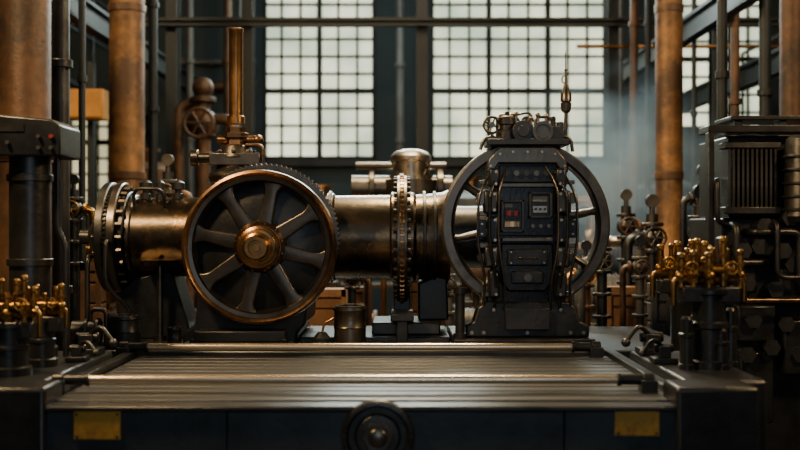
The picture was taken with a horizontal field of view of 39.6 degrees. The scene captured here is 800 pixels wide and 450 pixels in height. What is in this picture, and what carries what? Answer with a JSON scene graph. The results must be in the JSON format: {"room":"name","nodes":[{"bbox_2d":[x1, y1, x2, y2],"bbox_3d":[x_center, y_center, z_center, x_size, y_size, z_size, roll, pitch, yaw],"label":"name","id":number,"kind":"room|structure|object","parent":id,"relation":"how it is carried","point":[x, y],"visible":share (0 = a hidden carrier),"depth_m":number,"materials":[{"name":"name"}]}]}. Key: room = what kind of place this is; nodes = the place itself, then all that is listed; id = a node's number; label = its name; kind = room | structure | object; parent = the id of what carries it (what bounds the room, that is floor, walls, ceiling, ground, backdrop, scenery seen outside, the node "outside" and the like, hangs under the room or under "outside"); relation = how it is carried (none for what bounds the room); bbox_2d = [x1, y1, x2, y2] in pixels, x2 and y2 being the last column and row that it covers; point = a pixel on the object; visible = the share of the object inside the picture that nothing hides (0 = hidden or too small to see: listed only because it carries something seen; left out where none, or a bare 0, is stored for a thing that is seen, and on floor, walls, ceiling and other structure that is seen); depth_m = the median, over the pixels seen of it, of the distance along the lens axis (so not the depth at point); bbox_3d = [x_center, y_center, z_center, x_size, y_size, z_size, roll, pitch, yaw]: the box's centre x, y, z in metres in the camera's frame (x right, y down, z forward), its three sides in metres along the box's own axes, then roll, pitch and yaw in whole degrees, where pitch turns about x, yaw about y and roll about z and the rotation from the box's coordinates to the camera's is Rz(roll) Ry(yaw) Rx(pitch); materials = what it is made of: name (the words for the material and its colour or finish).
{"room":"power station hall","nodes":[
{"label":"power station hall","id":0,"kind":"room"},
{"bbox_2d":[51,0,778,315],"bbox_3d":[0.200,-1.200,14.150,10.400,5.600,0.300,0,0,0],"label":"wall","id":1,"kind":"structure","parent":0,"point":[208,41],"depth_m":14.00,"materials":[{"name":"black metal"}]},
{"bbox_2d":[70,121,108,201],"bbox_3d":[-3.925,-0.845,14.090,0.567,1.210,0.140,0,0,0],"label":"window","id":2,"kind":"structure","parent":1,"relation":"in","point":[102,127],"depth_m":14.11,"materials":[{"name":"glass"}]},
{"bbox_2d":[51,72,147,133],"bbox_3d":[-3.120,-1.242,10.600,0.100,0.215,6.800,0,0,0],"label":"rail","id":3,"kind":"object","parent":1,"relation":"attached to","point":[73,85],"visible":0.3,"depth_m":10.59,"materials":[{"name":"metal"}]},
{"bbox_2d":[51,0,195,92],"bbox_3d":[-2.600,-1.742,10.600,0.100,0.215,6.800,0,0,0],"label":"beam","id":4,"kind":"structure","parent":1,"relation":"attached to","point":[97,19],"depth_m":9.59,"materials":[{"name":"metal"}]},
{"bbox_2d":[180,57,255,66],"bbox_3d":[-2.371,-2.045,13.940,1.129,0.120,0.120,0,0,0],"label":"horizontal pipe","id":5,"kind":"object","parent":1,"relation":"attached to","point":[210,61],"visible":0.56,"depth_m":13.90,"materials":[{"name":"metal"}]},
{"bbox_2d":[210,79,256,90],"bbox_3d":[-2.153,-1.740,13.910,0.701,0.180,0.180,0,0,0],"label":"horizontal pipe","id":6,"kind":"object","parent":1,"relation":"attached to","point":[218,85],"visible":0.06,"depth_m":13.87,"materials":[{"name":"black metal"}]},
{"bbox_2d":[262,0,375,158],"bbox_3d":[-1.021,-2.135,14.090,1.436,2.630,0.140,0,0,0],"label":"window","id":7,"kind":"structure","parent":1,"relation":"in","point":[319,83],"depth_m":14.11,"materials":[{"name":"glass"}]},
{"bbox_2d":[265,159,381,165],"bbox_3d":[-1.021,-0.780,13.950,1.596,0.080,0.100,0,0,0],"label":"trim","id":8,"kind":"structure","parent":1,"relation":"attached to","point":[284,162],"depth_m":13.90,"materials":[{"name":"paint"}]},
{"bbox_2d":[430,159,604,165],"bbox_3d":[1.499,-0.780,13.950,2.403,0.080,0.100,0,0,0],"label":"trim","id":9,"kind":"structure","parent":1,"relation":"attached to","point":[449,162],"depth_m":13.90,"materials":[{"name":"paint"}]},
{"bbox_2d":[623,84,654,95],"bbox_3d":[3.045,-1.692,13.925,0.727,0.150,0.150,0,0,0],"label":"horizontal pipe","id":10,"kind":"object","parent":1,"relation":"attached to","point":[626,89],"visible":0.41,"depth_m":13.88,"materials":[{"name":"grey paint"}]},
{"bbox_2d":[683,129,729,135],"bbox_3d":[4.070,-1.160,13.950,1.294,0.080,0.100,0,0,0],"label":"trim","id":11,"kind":"structure","parent":1,"relation":"attached to","point":[686,132],"depth_m":13.90,"materials":[{"name":"paint"}]},
{"bbox_2d":[683,0,758,128],"bbox_3d":[4.070,-2.325,14.090,1.134,2.250,0.140,0,0,0],"label":"window","id":12,"kind":"structure","parent":1,"relation":"in","point":[748,35],"depth_m":14.11,"materials":[{"name":"glass"}]},
{"bbox_2d":[683,47,778,113],"bbox_3d":[3.350,-1.442,10.600,0.100,0.215,6.800,0,0,0],"label":"rail","id":13,"kind":"object","parent":1,"relation":"attached to","point":[749,71],"visible":0.44,"depth_m":10.74,"materials":[{"name":"metal"}]},
{"bbox_3d":[0.200,1.700,6.400,10.400,0.200,15.800,0,0,0],"label":"floor","id":14,"kind":"structure","parent":0,"visible":0},
{"bbox_2d":[0,0,52,291],"bbox_3d":[-2.239,-1.200,6.600,0.481,5.600,0.481,0,0,0],"label":"pillar","id":15,"kind":"structure","parent":14,"relation":"on","point":[25,25],"depth_m":6.46,"materials":[{"name":"brown metal"}]},
{"bbox_2d":[51,164,51,281],"bbox_3d":[-3.181,0.425,9.400,0.686,2.350,0.686,0,0,0],"label":"storage tank","id":16,"kind":"object","parent":14,"relation":"on","point":[51,164],"visible":0.02,"depth_m":9.23,"materials":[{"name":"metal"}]},
{"bbox_2d":[51,0,72,350],"bbox_3d":[-2.105,-1.200,6.900,0.142,5.600,0.142,0,0,45],"label":"vertical pipe","id":17,"kind":"object","parent":14,"relation":"on","point":[61,63],"visible":0.62,"depth_m":6.86,"materials":[{"name":"metal"}]},
{"bbox_2d":[77,0,86,320],"bbox_3d":[-2.175,-1.200,7.600,0.065,5.600,0.065,0,0,45],"label":"vertical pipe","id":18,"kind":"object","parent":14,"relation":"on","point":[81,77],"visible":0.61,"depth_m":7.58,"materials":[{"name":"metal"}]},
{"bbox_2d":[70,174,94,344],"bbox_3d":[-2.073,0.634,7.186,0.220,1.932,0.168,0,0,0],"label":"vertical pipe","id":19,"kind":"object","parent":14,"relation":"on","point":[77,209],"visible":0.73,"depth_m":7.17,"materials":[{"name":"metal"}]},
{"bbox_2d":[51,246,116,315],"bbox_3d":[-2.218,0.873,7.921,0.585,1.454,0.367,0,0,0],"label":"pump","id":20,"kind":"object","parent":14,"relation":"on","point":[111,301],"visible":0.05,"depth_m":7.84,"materials":[{"name":"metal"}]},
{"bbox_2d":[70,62,108,245],"bbox_3d":[-2.826,0.058,10.043,0.360,3.085,0.315,0,0,0],"label":"post","id":21,"kind":"object","parent":14,"relation":"on","point":[97,100],"visible":0.44,"depth_m":10.10,"materials":[{"name":"metal"}]},
{"bbox_2d":[80,262,105,337],"bbox_3d":[-1.873,0.913,6.790,0.122,1.374,0.142,0,0,0],"label":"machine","id":22,"kind":"object","parent":14,"relation":"on","point":[97,293],"visible":0.11,"depth_m":6.72,"materials":[{"name":"brown metal"}]},
{"bbox_2d":[108,0,145,309],"bbox_3d":[-2.211,-1.200,9.000,0.425,5.600,0.425,0,0,0],"label":"pillar","id":23,"kind":"structure","parent":14,"relation":"on","point":[126,17],"depth_m":8.88,"materials":[{"name":"brown metal"}]},
{"bbox_2d":[147,0,158,197],"bbox_3d":[-2.134,-1.200,9.600,0.105,5.600,0.105,0,0,45],"label":"vertical pipe","id":24,"kind":"object","parent":14,"relation":"on","point":[152,5],"visible":0.64,"depth_m":9.57,"materials":[{"name":"metal"}]},
{"bbox_2d":[145,148,165,179],"bbox_3d":[-2.790,0.375,12.400,0.749,2.450,0.749,0,0,0],"label":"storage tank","id":25,"kind":"object","parent":14,"relation":"on","point":[161,167],"visible":0.03,"depth_m":12.11,"materials":[{"name":"metal"}]},
{"bbox_2d":[166,0,179,179],"bbox_3d":[-2.247,-1.200,11.000,0.198,5.600,0.240,0,0,0],"label":"steel post","id":26,"kind":"object","parent":14,"relation":"on","point":[172,6],"visible":0.27,"depth_m":10.92,"materials":[{"name":"metal"}]},
{"bbox_2d":[71,17,778,26],"bbox_3d":[0.475,-1.980,10.855,7.350,0.080,0.110,0,0,0],"label":"girder","id":27,"kind":"object","parent":26,"relation":"attached to","point":[162,21],"visible":0.7,"depth_m":10.80,"materials":[{"name":"metal"}]},
{"bbox_2d":[154,154,193,304],"bbox_3d":[-1.500,0.564,7.384,0.251,2.073,0.192,0,0,0],"label":"valve","id":28,"kind":"object","parent":14,"relation":"on","point":[167,160],"visible":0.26,"depth_m":7.38,"materials":[{"name":"metal"}]},
{"bbox_2d":[185,0,194,197],"bbox_3d":[-2.438,-1.200,12.900,0.110,5.600,0.110,0,0,45],"label":"vertical pipe","id":29,"kind":"object","parent":14,"relation":"on","point":[190,61],"visible":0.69,"depth_m":12.87,"materials":[{"name":"grey metal"}]},
{"bbox_2d":[174,77,238,307],"bbox_3d":[-1.765,0.121,10.149,0.507,2.958,0.427,0,0,-28],"label":"pipe manifold","id":30,"kind":"object","parent":14,"relation":"on","point":[202,125],"visible":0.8,"depth_m":10.13,"materials":[{"name":"brown metal"}]},
{"bbox_2d":[222,0,231,144],"bbox_3d":[-1.997,-1.200,12.900,0.141,5.600,0.141,0,0,45],"label":"vertical pipe","id":31,"kind":"object","parent":14,"relation":"on","point":[227,4],"visible":0.18,"depth_m":12.85,"materials":[{"name":"grey metal"}]},
{"bbox_2d":[237,0,240,126],"bbox_3d":[-1.858,-1.200,12.900,0.078,5.600,0.078,0,0,45],"label":"vertical pipe","id":32,"kind":"object","parent":14,"relation":"on","point":[238,1],"visible":0.02,"depth_m":12.87,"materials":[{"name":"grey metal"}]},
{"bbox_2d":[241,0,254,149],"bbox_3d":[-1.505,-1.200,11.000,0.198,5.600,0.240,0,0,0],"label":"steel post","id":33,"kind":"object","parent":14,"relation":"on","point":[247,6],"visible":0.27,"depth_m":10.92,"materials":[{"name":"metal"}]},
{"bbox_2d":[308,288,347,325],"bbox_3d":[-0.499,1.013,7.490,0.284,1.175,0.304,0,0,0],"label":"crate","id":34,"kind":"object","parent":14,"relation":"on","point":[330,297],"visible":0.1,"depth_m":7.36,"materials":[{"name":"brown wood"}]},
{"bbox_2d":[331,280,339,287],"bbox_3d":[-0.982,0.682,10.131,0.855,1.836,0.537,0,0,0],"label":"pump","id":35,"kind":"object","parent":14,"relation":"on","point":[336,283],"visible":0.02,"depth_m":9.86,"materials":[{"name":"metal"}]},
{"bbox_2d":[317,184,363,303],"bbox_3d":[-0.900,0.575,12.500,1.040,2.050,1.040,0,0,0],"label":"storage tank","id":36,"kind":"object","parent":14,"relation":"on","point":[325,188],"visible":0.02,"depth_m":12.42,"materials":[{"name":"metal"}]},
{"bbox_2d":[326,279,376,321],"bbox_3d":[-0.509,0.980,8.726,0.720,1.240,0.452,0,0,0],"label":"pump","id":37,"kind":"object","parent":14,"relation":"on","point":[359,293],"visible":0.02,"depth_m":8.65,"materials":[{"name":"metal"}]},
{"bbox_2d":[344,279,371,325],"bbox_3d":[-0.277,0.875,7.188,0.188,1.450,0.144,0,0,0],"label":"pipe","id":38,"kind":"object","parent":14,"relation":"on","point":[351,284],"visible":0.29,"depth_m":7.18,"materials":[{"name":"metal"}]},
{"bbox_2d":[364,279,386,315],"bbox_3d":[-0.185,0.717,7.588,0.188,1.765,0.144,0,0,0],"label":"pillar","id":39,"kind":"structure","parent":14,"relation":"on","point":[383,281],"depth_m":7.59,"materials":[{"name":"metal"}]},
{"bbox_2d":[0,326,766,449],"bbox_3d":[-0.140,1.073,5.264,3.280,1.054,2.972,0,0,0],"label":"bed","id":40,"kind":"object","parent":14,"relation":"on","point":[147,394],"visible":0.98,"depth_m":3.94,"materials":[{"name":"paint"}]},
{"bbox_2d":[0,275,41,377],"bbox_3d":[-1.478,0.375,4.190,0.270,0.380,0.168,0,0,0],"label":"valve manifold","id":41,"kind":"object","parent":40,"relation":"on","point":[20,322],"visible":1,"depth_m":4.15,"materials":[{"name":"black paint"}]},
{"bbox_2d":[0,115,79,356],"bbox_3d":[-1.645,0.044,4.780,0.452,1.042,0.320,0,0,0],"label":"pedestal","id":42,"kind":"object","parent":40,"relation":"on","point":[29,144],"visible":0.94,"depth_m":4.70,"materials":[{"name":"metal"}]},
{"bbox_2d":[20,283,67,367],"bbox_3d":[-1.436,0.398,4.450,0.227,0.334,0.120,0,0,0],"label":"valve manifold","id":43,"kind":"object","parent":40,"relation":"on","point":[54,312],"visible":0.57,"depth_m":4.41,"materials":[{"name":"black paint"}]},
{"bbox_2d":[65,340,98,361],"bbox_3d":[-1.312,0.521,4.614,0.140,0.088,0.096,0,0,0],"label":"lever","id":44,"kind":"object","parent":40,"relation":"on","point":[77,351],"visible":1,"depth_m":4.59,"materials":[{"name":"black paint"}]},
{"bbox_2d":[70,307,108,347],"bbox_3d":[-1.550,0.513,5.570,0.180,0.204,0.141,0,0,0],"label":"pump","id":45,"kind":"object","parent":40,"relation":"on","point":[87,325],"visible":0.5,"depth_m":5.54,"materials":[{"name":"metal"}]},
{"bbox_2d":[70,325,117,355],"bbox_3d":[-1.320,0.500,4.840,0.200,0.130,0.120,0,0,0],"label":"lever","id":46,"kind":"object","parent":40,"relation":"on","point":[93,336],"visible":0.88,"depth_m":4.81,"materials":[{"name":"black paint"}]},
{"bbox_2d":[108,313,140,348],"bbox_3d":[-1.387,0.531,5.600,0.163,0.167,0.163,0,0,0],"label":"canister","id":47,"kind":"object","parent":40,"relation":"on","point":[123,326],"visible":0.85,"depth_m":5.53,"materials":[{"name":"black paint"}]},
{"bbox_2d":[167,326,181,342],"bbox_3d":[-1.129,0.561,5.560,0.074,0.108,0.074,0,0,0],"label":"canister","id":48,"kind":"object","parent":40,"relation":"on","point":[174,333],"visible":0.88,"depth_m":5.53,"materials":[{"name":"black paint"}]},
{"bbox_2d":[79,27,450,342],"bbox_3d":[-0.738,-0.226,5.934,2.026,1.682,1.059,0,0,0],"label":"engine","id":49,"kind":"object","parent":40,"relation":"on","point":[258,248],"visible":0.98,"depth_m":5.83,"materials":[{"name":"metal"}]},
{"bbox_2d":[139,179,152,198],"bbox_3d":[-1.383,-0.194,6.050,0.072,0.110,0.072,0,0,0],"label":"valve","id":50,"kind":"object","parent":49,"relation":"on","point":[145,183],"depth_m":6.03,"materials":[{"name":"metal"}]},
{"bbox_2d":[155,180,164,198],"bbox_3d":[-1.307,-0.194,6.050,0.054,0.110,0.054,0,0,0],"label":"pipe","id":51,"kind":"object","parent":49,"relation":"on","point":[160,184],"depth_m":6.03,"materials":[{"name":"metal"}]},
{"bbox_2d":[171,179,184,198],"bbox_3d":[-1.208,-0.194,6.050,0.072,0.110,0.072,0,0,0],"label":"valve","id":52,"kind":"object","parent":49,"relation":"on","point":[178,185],"depth_m":6.03,"materials":[{"name":"metal"}]},
{"bbox_2d":[313,317,333,342],"bbox_3d":[-0.389,0.537,5.559,0.094,0.155,0.090,0,0,42],"label":"can","id":53,"kind":"object","parent":40,"relation":"on","point":[320,337],"visible":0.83,"depth_m":5.53,"materials":[{"name":"black paint"}]},
{"bbox_2d":[333,303,366,342],"bbox_3d":[-0.253,0.507,5.620,0.169,0.216,0.169,0,0,0],"label":"canister","id":54,"kind":"object","parent":40,"relation":"on","point":[349,318],"visible":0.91,"depth_m":5.55,"materials":[{"name":"metal"}]},
{"bbox_2d":[441,52,609,342],"bbox_3d":[0.654,-0.136,5.920,0.878,1.502,0.759,0,0,0],"label":"generator","id":55,"kind":"object","parent":40,"relation":"on","point":[523,226],"visible":1,"depth_m":5.62,"materials":[{"name":"metal"}]},
{"bbox_2d":[504,209,518,218],"bbox_3d":[0.567,-0.055,5.639,0.076,0.050,0.032,0,0,0],"label":"switch plate","id":56,"kind":"object","parent":55,"relation":"attached to","point":[508,213],"depth_m":5.62,"materials":[{"name":"red plastic"}]},
{"bbox_2d":[484,139,569,147],"bbox_3d":[0.649,-0.421,5.735,0.416,0.031,0.250,0,0,0],"label":"shelf","id":57,"kind":"object","parent":55,"relation":"attached to","point":[488,143],"depth_m":5.61,"materials":[{"name":"metal"}]},
{"bbox_2d":[532,206,546,212],"bbox_3d":[0.708,-0.079,5.638,0.076,0.038,0.034,0,0,0],"label":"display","id":58,"kind":"object","parent":55,"relation":"attached to","point":[535,209],"depth_m":5.62,"materials":[{"name":"metal"}]},
{"bbox_2d":[621,325,663,355],"bbox_3d":[1.060,0.500,4.860,0.200,0.130,0.120,0,0,0],"label":"lever","id":59,"kind":"object","parent":40,"relation":"on","point":[646,335],"visible":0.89,"depth_m":4.82,"materials":[{"name":"black paint"}]},
{"bbox_2d":[638,339,677,363],"bbox_3d":[1.048,0.514,4.546,0.160,0.102,0.104,0,0,0],"label":"lever","id":60,"kind":"object","parent":40,"relation":"on","point":[663,352],"visible":1,"depth_m":4.52,"materials":[{"name":"black paint"}]},
{"bbox_2d":[671,236,746,369],"bbox_3d":[1.219,0.304,4.400,0.298,0.522,0.175,0,0,0],"label":"valve manifold","id":61,"kind":"object","parent":40,"relation":"on","point":[708,338],"visible":1,"depth_m":4.35,"materials":[{"name":"black paint"}]},
{"bbox_2d":[395,0,404,150],"bbox_3d":[0.000,-1.200,13.200,0.112,5.600,0.112,0,0,45],"label":"vertical pipe","id":62,"kind":"object","parent":14,"relation":"on","point":[399,65],"visible":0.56,"depth_m":13.16,"materials":[{"name":"grey metal"}]},
{"bbox_2d":[340,281,460,303],"bbox_3d":[0.550,1.100,11.600,3.700,1.000,0.600,0,0,0],"label":"workbench","id":63,"kind":"object","parent":14,"relation":"on","point":[375,284],"visible":0.02,"depth_m":11.30,"materials":[{"name":"black paint"}]},
{"bbox_2d":[351,149,452,308],"bbox_3d":[0.014,0.525,8.000,0.720,2.149,0.400,0,0,0],"label":"tank","id":64,"kind":"object","parent":14,"relation":"on","point":[416,164],"visible":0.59,"depth_m":7.91,"materials":[{"name":"metal"}]},
{"bbox_2d":[416,0,427,151],"bbox_3d":[0.218,-1.200,11.000,0.198,5.600,0.240,0,0,0],"label":"steel post","id":65,"kind":"object","parent":14,"relation":"on","point":[421,5],"visible":0.29,"depth_m":10.92,"materials":[{"name":"metal"}]},
{"bbox_2d":[410,280,442,325],"bbox_3d":[0.160,0.957,7.390,0.240,1.287,0.260,0,0,0],"label":"crate","id":66,"kind":"object","parent":14,"relation":"on","point":[413,285],"visible":0.02,"depth_m":7.28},
{"bbox_2d":[444,268,455,325],"bbox_3d":[0.277,0.894,7.188,0.188,1.411,0.144,0,0,0],"label":"valve","id":67,"kind":"object","parent":14,"relation":"on","point":[452,283],"visible":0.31,"depth_m":7.17,"materials":[{"name":"grey paint"}]},
{"bbox_2d":[443,176,484,325],"bbox_3d":[0.794,0.525,12.600,0.874,2.150,0.874,0,0,0],"label":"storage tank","id":68,"kind":"object","parent":14,"relation":"on","point":[466,199],"visible":0.04,"depth_m":12.21,"materials":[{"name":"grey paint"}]},
{"bbox_2d":[454,291,479,325],"bbox_3d":[0.627,1.008,8.120,0.540,1.185,0.339,0,0,0],"label":"pump","id":69,"kind":"object","parent":14,"relation":"on","point":[469,313],"visible":0.11,"depth_m":8.08,"materials":[{"name":"metal"}]},
{"bbox_2d":[452,268,489,325],"bbox_3d":[0.907,0.762,9.633,0.900,1.675,0.565,0,0,0],"label":"pump","id":70,"kind":"object","parent":14,"relation":"on","point":[477,271],"visible":0.07,"depth_m":9.44,"materials":[{"name":"metal"}]},
{"bbox_2d":[569,206,585,269],"bbox_3d":[1.984,0.675,12.600,0.728,1.850,0.728,0,0,0],"label":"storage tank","id":71,"kind":"object","parent":14,"relation":"on","point":[582,221],"visible":0.02,"depth_m":12.25,"materials":[{"name":"metal"}]},
{"bbox_2d":[565,240,596,325],"bbox_3d":[1.199,0.851,7.386,0.220,1.498,0.168,0,0,0],"label":"valve","id":72,"kind":"object","parent":14,"relation":"on","point":[586,245],"visible":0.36,"depth_m":7.37,"materials":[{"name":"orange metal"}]},
{"bbox_2d":[564,196,617,312],"bbox_3d":[1.641,0.662,10.633,0.900,1.875,0.565,0,0,0],"label":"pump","id":73,"kind":"object","parent":14,"relation":"on","point":[589,233],"visible":0.06,"depth_m":10.53,"materials":[{"name":"metal"}]},
{"bbox_2d":[578,247,613,325],"bbox_3d":[1.214,0.794,6.886,0.220,1.612,0.168,0,0,0],"label":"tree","id":74,"kind":"object","parent":14,"relation":"on","point":[603,270],"visible":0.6,"depth_m":6.87,"materials":[{"name":"metal"}]},
{"bbox_2d":[575,236,637,325],"bbox_3d":[1.678,0.841,8.429,0.810,1.518,0.508,0,0,0],"label":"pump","id":75,"kind":"object","parent":14,"relation":"on","point":[613,242],"visible":0.16,"depth_m":8.30,"materials":[{"name":"metal"}]},
{"bbox_2d":[605,0,618,274],"bbox_3d":[2.099,-1.200,11.000,0.198,5.600,0.240,0,0,0],"label":"steel post","id":76,"kind":"object","parent":14,"relation":"on","point":[611,6],"visible":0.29,"depth_m":10.92,"materials":[{"name":"metal"}]},
{"bbox_2d":[576,44,778,47],"bbox_3d":[2.916,-1.752,10.895,2.368,0.040,0.040,0,0,0],"label":"horizontal pipe","id":77,"kind":"object","parent":76,"relation":"attached to","point":[577,45],"visible":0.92,"depth_m":10.88,"materials":[{"name":"orange metal"}]},
{"bbox_2d":[619,0,623,273],"bbox_3d":[2.495,-1.200,12.600,0.092,5.600,0.092,0,0,45],"label":"vertical pipe","id":78,"kind":"object","parent":14,"relation":"on","point":[621,56],"visible":0.45,"depth_m":12.57,"materials":[{"name":"grey metal"}]},
{"bbox_2d":[607,286,635,325],"bbox_3d":[1.465,1.003,7.390,0.226,1.194,0.246,0,0,0],"label":"crate","id":79,"kind":"object","parent":14,"relation":"on","point":[612,301],"visible":0.13,"depth_m":7.29,"materials":[{"name":"brown wood"}]},
{"bbox_2d":[616,189,645,325],"bbox_3d":[1.653,0.672,7.884,0.251,1.855,0.192,0,0,0],"label":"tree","id":80,"kind":"object","parent":14,"relation":"on","point":[626,226],"visible":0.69,"depth_m":7.87,"materials":[{"name":"metal"}]},
{"bbox_2d":[628,0,639,280],"bbox_3d":[2.211,-1.200,10.500,0.102,5.600,0.102,0,0,45],"label":"vertical pipe","id":81,"kind":"object","parent":14,"relation":"on","point":[633,23],"visible":0.63,"depth_m":10.47,"materials":[{"name":"grey metal"}]},
{"bbox_2d":[619,236,650,325],"bbox_3d":[1.467,0.833,6.938,0.188,1.534,0.144,0,0,0],"label":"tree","id":82,"kind":"object","parent":14,"relation":"on","point":[639,266],"visible":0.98,"depth_m":6.93,"materials":[{"name":"grey paint"}]},
{"bbox_2d":[624,194,666,326],"bbox_3d":[1.672,0.695,7.582,0.283,1.810,0.216,0,0,0],"label":"valve","id":83,"kind":"object","parent":14,"relation":"on","point":[653,236],"visible":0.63,"depth_m":7.57,"materials":[{"name":"metal"}]},
{"bbox_2d":[644,0,651,222],"bbox_3d":[2.344,-1.200,10.500,0.076,5.600,0.076,0,0,45],"label":"vertical pipe","id":84,"kind":"object","parent":14,"relation":"on","point":[647,23],"visible":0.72,"depth_m":10.47,"materials":[{"name":"metal"}]},
{"bbox_2d":[647,282,670,336],"bbox_3d":[1.632,0.980,6.990,0.126,1.241,0.146,0,0,0],"label":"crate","id":85,"kind":"object","parent":14,"relation":"on","point":[659,306],"visible":0.2,"depth_m":6.94,"materials":[{"name":"grey paint"}]},
{"bbox_2d":[638,181,690,244],"bbox_3d":[3.028,0.475,12.600,0.749,2.250,0.749,0,0,0],"label":"storage tank","id":86,"kind":"object","parent":14,"relation":"on","point":[686,185],"visible":0.04,"depth_m":12.40,"materials":[{"name":"metal"}]},
{"bbox_2d":[654,0,683,260],"bbox_3d":[2.179,-1.200,9.000,0.328,5.600,0.328,0,0,0],"label":"pillar","id":87,"kind":"structure","parent":14,"relation":"on","point":[668,174],"depth_m":8.90,"materials":[{"name":"brown metal"}]},
{"bbox_2d":[650,239,711,350],"bbox_3d":[1.341,0.832,5.250,0.321,1.536,0.169,0,0,0],"label":"valve manifold","id":88,"kind":"object","parent":14,"relation":"on","point":[665,271],"visible":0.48,"depth_m":5.21,"materials":[{"name":"black paint"}]},
{"bbox_2d":[680,165,698,251],"bbox_3d":[1.985,0.597,7.436,0.220,2.007,0.168,0,0,0],"label":"pipe","id":89,"kind":"object","parent":14,"relation":"on","point":[690,198],"visible":0.23,"depth_m":7.43,"materials":[{"name":"black metal"}]},
{"bbox_2d":[691,0,696,214],"bbox_3d":[2.646,-1.200,10.000,0.061,5.600,0.061,0,0,45],"label":"vertical pipe","id":90,"kind":"object","parent":14,"relation":"on","point":[693,2],"visible":0.39,"depth_m":9.98,"materials":[{"name":"metal"}]},
{"bbox_2d":[687,184,700,246],"bbox_3d":[1.914,0.673,6.882,0.283,1.853,0.216,0,0,0],"label":"pipe","id":91,"kind":"object","parent":14,"relation":"on","point":[695,191],"visible":0.06,"depth_m":6.87,"materials":[{"name":"metal"}]},
{"bbox_2d":[708,27,716,139],"bbox_3d":[3.128,-1.200,11.000,0.198,5.600,0.240,0,0,0],"label":"steel post","id":92,"kind":"object","parent":14,"relation":"on","point":[712,35],"visible":0.15,"depth_m":10.93,"materials":[{"name":"metal"}]},
{"bbox_2d":[715,0,728,138],"bbox_3d":[2.144,-1.200,7.400,0.090,5.600,0.090,0,0,45],"label":"vertical pipe","id":93,"kind":"object","parent":14,"relation":"on","point":[722,74],"visible":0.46,"depth_m":7.37,"materials":[{"name":"metal"}]},
{"bbox_2d":[729,13,740,135],"bbox_3d":[2.713,-1.200,9.000,0.098,5.600,0.098,0,0,45],"label":"vertical pipe","id":94,"kind":"object","parent":14,"relation":"on","point":[734,100],"visible":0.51,"depth_m":8.97,"materials":[{"name":"brown metal"}]},
{"bbox_2d":[689,116,799,449],"bbox_3d":[2.014,0.506,6.243,0.724,2.189,0.914,0,0,0],"label":"machine","id":95,"kind":"object","parent":14,"relation":"on","point":[749,186],"visible":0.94,"depth_m":5.94,"materials":[{"name":"black paint"}]},
{"bbox_2d":[756,0,773,135],"bbox_3d":[2.759,-1.200,8.400,0.122,5.600,0.122,0,0,45],"label":"vertical pipe","id":96,"kind":"object","parent":14,"relation":"on","point":[764,92],"visible":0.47,"depth_m":8.36,"materials":[{"name":"metal"}]},
{"bbox_2d":[779,0,799,135],"bbox_3d":[2.688,-1.200,7.600,0.267,5.600,0.267,0,0,0],"label":"pillar","id":97,"kind":"structure","parent":14,"relation":"on","point":[789,10],"depth_m":7.53,"materials":[{"name":"brown metal"}]},
{"bbox_3d":[-5.125,-1.200,6.400,0.250,5.600,15.800,0,0,0],"label":"wall","id":98,"kind":"structure","parent":0,"visible":0},
{"bbox_2d":[51,0,108,110],"bbox_3d":[-4.105,-1.829,9.850,1.790,1.179,7.700,0,0,0],"label":"catwalk","id":99,"kind":"object","parent":98,"relation":"attached to","point":[98,2],"visible":0.02,"depth_m":11.73,"materials":[{"name":"paint"}]},
{"bbox_3d":[5.525,-1.200,6.400,0.250,5.600,15.800,0,0,0],"label":"wall","id":100,"kind":"structure","parent":0,"visible":0},
{"bbox_2d":[740,34,778,135],"bbox_3d":[4.780,-1.530,9.850,1.240,1.179,7.700,0,0,0],"label":"catwalk","id":101,"kind":"object","parent":100,"relation":"attached to","point":[743,53],"visible":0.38,"depth_m":13.47,"materials":[{"name":"paint"}]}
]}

